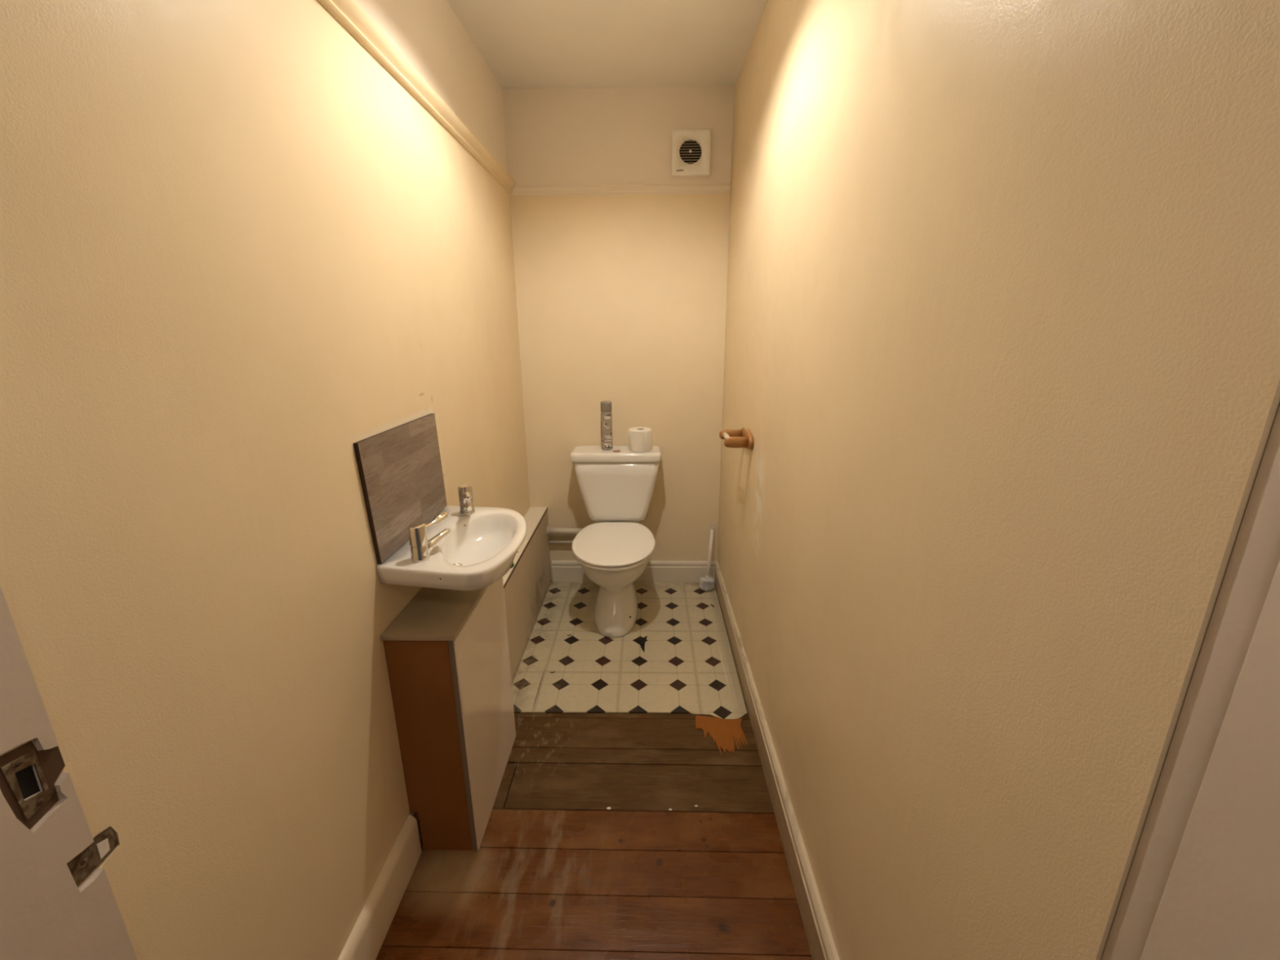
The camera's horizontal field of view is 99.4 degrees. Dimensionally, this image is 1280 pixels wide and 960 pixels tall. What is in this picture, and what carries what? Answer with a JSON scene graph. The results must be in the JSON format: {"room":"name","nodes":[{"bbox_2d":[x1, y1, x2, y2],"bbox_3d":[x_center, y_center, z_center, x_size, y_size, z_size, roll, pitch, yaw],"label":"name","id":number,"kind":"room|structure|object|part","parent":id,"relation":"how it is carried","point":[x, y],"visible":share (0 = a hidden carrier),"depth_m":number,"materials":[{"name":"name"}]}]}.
{"room":"bathroom","nodes":[
{"label":"bathroom","id":0,"kind":"room"},
{"bbox_2d":[0,0,529,959],"bbox_3d":[-0.725,-0.334,1.798,0.120,2.693,2.590,0,16,1],"label":"wall","id":1,"kind":"structure","parent":0,"point":[238,254],"depth_m":0.91,"materials":[{"name":"beige paint"}]},
{"bbox_2d":[0,586,137,959],"bbox_3d":[-0.740,0.425,0.272,0.109,2.080,0.762,0,16,1],"label":"door","id":2,"kind":"structure","parent":1,"relation":"in","point":[44,914],"depth_m":0.62,"materials":[{"name":"paint"}]},
{"bbox_2d":[0,741,65,829],"bbox_3d":[-0.700,0.338,0.614,0.034,0.102,0.062,0,16,1],"label":"strike plate","id":3,"kind":"object","parent":2,"relation":"attached to","point":[18,781],"visible":1,"depth_m":0.61,"materials":[{"name":"brown metal"}]},
{"bbox_3d":[-0.685,0.340,0.607,0.001,0.075,0.031,0,16,1],"label":"plate","id":4,"kind":"part","parent":3,"relation":"part of","materials":[{"name":"paint"}]},
{"bbox_2d":[66,826,118,887],"bbox_3d":[-0.685,0.469,0.680,0.002,0.043,0.058,0,16,1],"label":"strike plate","id":5,"kind":"object","parent":2,"relation":"attached to","point":[86,862],"visible":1,"depth_m":0.68,"materials":[{"name":"metal"}]},
{"bbox_2d":[337,815,422,959],"bbox_3d":[-0.663,1.133,1.245,0.022,0.139,0.711,0,16,1],"label":"baseboard","id":6,"kind":"structure","parent":1,"relation":"attached to","point":[365,941],"depth_m":1.39,"materials":[{"name":"white wood"}]},
{"bbox_2d":[353,413,447,564],"bbox_3d":[-0.663,0.000,1.555,0.012,0.320,0.490,0,16,1],"label":"backsplash","id":7,"kind":"structure","parent":1,"relation":"attached to","point":[400,468],"depth_m":1.49,"materials":[{"name":"laminate"}]},
{"bbox_2d":[316,0,515,193],"bbox_3d":[-0.655,-1.139,1.505,0.032,0.109,2.462,0,16,1],"label":"trim","id":8,"kind":"structure","parent":1,"relation":"attached to","point":[348,13],"depth_m":1.52,"materials":[{"name":"beige paint"}]},
{"bbox_2d":[376,484,526,591],"bbox_3d":[-0.501,0.177,1.593,0.334,0.233,0.521,0,16,1],"label":"basin","id":9,"kind":"object","parent":1,"relation":"attached to","point":[467,547],"visible":0.98,"depth_m":1.47,"materials":[{"name":"white ceramic"}]},
{"bbox_2d":[408,511,450,562],"bbox_3d":[-0.559,0.148,1.449,0.081,0.096,0.132,0,16,1],"label":"tap","id":10,"kind":"object","parent":9,"relation":"on","point":[422,549],"depth_m":1.41,"materials":[{"name":"silver metal"}]},
{"bbox_2d":[457,484,475,515],"bbox_3d":[-0.549,0.072,1.711,0.075,0.096,0.132,0,16,1],"label":"tap","id":11,"kind":"object","parent":9,"relation":"on","point":[464,491],"depth_m":1.73,"materials":[{"name":"silver metal"}]},
{"bbox_2d":[503,510,551,684],"bbox_3d":[-0.599,0.569,2.617,0.101,0.462,1.272,0,16,1],"label":"panel","id":12,"kind":"object","parent":1,"relation":"attached to","point":[525,593],"depth_m":2.63,"materials":[{"name":"white wood"}]},
{"bbox_2d":[502,506,547,588],"bbox_3d":[-0.599,0.340,2.552,0.102,0.013,1.269,0,16,1],"label":"shelf","id":13,"kind":"object","parent":12,"relation":"on","point":[534,516],"visible":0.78,"depth_m":2.83,"materials":[{"name":"white wood"}]},
{"bbox_2d":[375,581,812,959],"bbox_3d":[-0.114,1.102,1.665,1.210,0.040,3.426,0,16,1],"label":"floor","id":14,"kind":"structure","parent":0,"point":[555,873],"depth_m":1.58,"materials":[{"name":"brown wood"}]},
{"bbox_2d":[380,577,515,850],"bbox_3d":[-0.568,0.685,1.732,0.194,0.730,0.484,0,16,1],"label":"base cabinet","id":15,"kind":"object","parent":14,"relation":"on","point":[446,651],"visible":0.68,"depth_m":1.54,"materials":[{"name":"white laminate"}]},
{"bbox_3d":[-0.585,0.754,1.519,0.168,0.714,0.012,0,16,1],"label":"panel","id":16,"kind":"part","parent":15,"relation":"part of","materials":[{"name":"brown wood"}]},
{"bbox_2d":[380,586,488,640],"bbox_3d":[-0.570,0.341,1.633,0.193,0.014,0.484,0,16,1],"label":"countertop","id":17,"kind":"structure","parent":15,"relation":"on","point":[433,614],"depth_m":1.49,"materials":[{"name":"white wood"}]},
{"bbox_3d":[-0.492,0.753,1.520,0.016,0.714,0.013,0,16,1],"label":"frame","id":18,"kind":"part","parent":15,"relation":"part of","materials":[{"name":"white wood"}]},
{"bbox_3d":[-0.478,0.691,1.734,0.005,0.712,0.462,0,16,1],"label":"door","id":19,"kind":"part","parent":15,"relation":"part of","materials":[{"name":"white laminate"}]},
{"bbox_2d":[511,582,746,719],"bbox_3d":[-0.055,0.779,2.702,0.984,0.003,1.168,0,16,1],"label":"floor","id":20,"kind":"structure","parent":14,"relation":"on","point":[686,664],"depth_m":2.51,"materials":[{"name":"white tile"}]},
{"bbox_2d":[570,445,661,637],"bbox_3d":[-0.129,0.303,2.821,0.482,0.847,0.694,0,16,1],"label":"toilet","id":21,"kind":"object","parent":20,"relation":"on","point":[616,485],"visible":1,"depth_m":2.84,"materials":[{"name":"white ceramic"}]},
{"bbox_2d":[600,400,613,449],"bbox_3d":[-0.179,-0.292,2.909,0.063,0.256,0.063,0,16,1],"label":"aerosol can","id":22,"kind":"object","parent":21,"relation":"on","point":[606,406],"visible":1,"depth_m":2.89,"materials":[{"name":"silver metal"}]},
{"bbox_3d":[-0.131,0.335,2.725,0.408,0.041,0.486,0,16,1],"label":"seat","id":23,"kind":"part","parent":21,"relation":"part of","materials":[{"name":"white plastic"}]},
{"bbox_3d":[-0.131,0.315,2.721,0.417,0.038,0.496,0,16,1],"label":"lid","id":24,"kind":"part","parent":21,"relation":"part of","materials":[{"name":"white plastic"}]},
{"bbox_3d":[-0.127,-0.143,2.943,0.482,0.048,0.210,0,16,1],"label":"cistern lid","id":25,"kind":"part","parent":21,"relation":"part of","materials":[{"name":"white ceramic"}]},
{"bbox_2d":[628,426,652,452],"bbox_3d":[0.002,-0.217,2.901,0.128,0.114,0.130,0,16,1],"label":"toilet roll","id":26,"kind":"object","parent":21,"relation":"on","point":[640,438],"visible":1,"depth_m":2.85,"materials":[{"name":"paper"}]},
{"bbox_2d":[640,635,647,652],"bbox_3d":[0.011,0.794,2.630,0.035,0.007,0.140,2,16,7],"label":"scrap","id":27,"kind":"object","parent":20,"relation":"on","point":[642,641],"visible":1,"depth_m":2.64,"materials":[{"name":"black"}]},
{"bbox_2d":[699,523,715,591],"bbox_3d":[0.390,0.452,3.135,0.088,0.378,0.131,0,16,1],"label":"toilet brush","id":28,"kind":"object","parent":20,"relation":"on","point":[706,584],"visible":1,"depth_m":3.14,"materials":[{"name":"plastic"}]},
{"bbox_3d":[0.406,0.407,3.146,0.022,0.300,0.098,7,18,23],"label":"handle","id":29,"kind":"part","parent":28,"relation":"part of","materials":[{"name":"plastic"}]},
{"bbox_2d":[695,715,749,757],"bbox_3d":[0.307,0.966,2.051,0.188,0.002,0.218,0,16,1],"label":"underlay remnant","id":30,"kind":"object","parent":14,"relation":"on","point":[722,731],"visible":1,"depth_m":2.07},
{"bbox_2d":[447,0,767,88],"bbox_3d":[-0.116,-1.520,1.219,1.121,0.100,2.782,0,16,1],"label":"ceiling","id":31,"kind":"structure","parent":0,"point":[525,44],"depth_m":2.14,"materials":[{"name":"paint"}]},
{"bbox_2d":[502,85,734,581],"bbox_3d":[-0.095,-0.677,2.973,1.099,2.693,0.120,0,16,1],"label":"wall","id":32,"kind":"structure","parent":0,"point":[621,298],"depth_m":2.83,"materials":[{"name":"beige paint"}]},
{"bbox_2d":[548,540,572,543],"bbox_3d":[-0.432,0.365,3.189,0.209,0.017,0.015,0,16,1],"label":"pipe","id":33,"kind":"object","parent":32,"relation":"attached to","point":[549,541],"visible":0.6,"depth_m":3.18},
{"bbox_2d":[546,526,582,535],"bbox_3d":[-0.433,0.295,3.148,0.210,0.052,0.052,0,16,1],"label":"pipe","id":34,"kind":"object","parent":32,"relation":"attached to","point":[556,531],"visible":0.88,"depth_m":3.13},
{"bbox_2d":[512,182,730,195],"bbox_3d":[-0.092,-1.439,2.683,1.077,0.041,0.013,0,16,1],"label":"trim","id":35,"kind":"structure","parent":32,"relation":"attached to","point":[721,187],"depth_m":2.68,"materials":[{"name":"beige paint"}]},
{"bbox_2d":[551,560,716,582],"bbox_3d":[-0.033,0.551,3.255,0.986,0.136,0.018,0,16,1],"label":"baseboard","id":36,"kind":"structure","parent":32,"relation":"attached to","point":[655,571],"depth_m":3.25,"materials":[{"name":"white paint"}]},
{"bbox_2d":[671,128,711,176],"bbox_3d":[0.247,-1.581,2.625,0.188,0.198,0.033,0,16,1],"label":"fan","id":37,"kind":"object","parent":32,"relation":"attached to","point":[691,148],"visible":1,"depth_m":2.62,"materials":[{"name":"white plastic"}]},
{"bbox_2d":[717,0,1279,959],"bbox_3d":[0.531,-0.316,1.710,0.198,2.693,2.725,0,16,1],"label":"wall","id":38,"kind":"structure","parent":0,"point":[1002,365],"depth_m":0.67,"materials":[{"name":"beige paint"}]},
{"bbox_2d":[719,427,753,449],"bbox_3d":[0.393,-0.172,2.239,0.110,0.072,0.216,0,16,1],"label":"holder","id":39,"kind":"object","parent":38,"relation":"attached to","point":[743,437],"visible":1,"depth_m":2.17,"materials":[{"name":"brown wood"}]},
{"bbox_3d":[0.387,-0.194,2.321,0.094,0.045,0.027,0,16,1],"label":"arm","id":40,"kind":"part","parent":39,"relation":"part of","materials":[{"name":"brown wood"}]},
{"bbox_3d":[0.384,-0.151,2.172,0.094,0.045,0.027,0,16,1],"label":"arm","id":41,"kind":"part","parent":39,"relation":"part of","materials":[{"name":"brown wood"}]},
{"bbox_3d":[0.440,-0.172,2.238,0.015,0.072,0.216,0,16,1],"label":"plate","id":42,"kind":"part","parent":39,"relation":"part of","materials":[{"name":"brown wood"}]},
{"bbox_2d":[714,561,839,959],"bbox_3d":[0.443,0.909,1.994,0.024,0.142,2.585,0,16,1],"label":"baseboard","id":43,"kind":"structure","parent":38,"relation":"attached to","point":[820,941],"depth_m":1.63,"materials":[{"name":"paint"}]},
{"bbox_2d":[1101,404,1279,959],"bbox_3d":[0.517,0.443,0.185,0.178,2.080,0.626,0,16,1],"label":"door","id":44,"kind":"structure","parent":38,"relation":"in","point":[1202,882],"depth_m":0.40,"materials":[{"name":"paint"}]}
]}

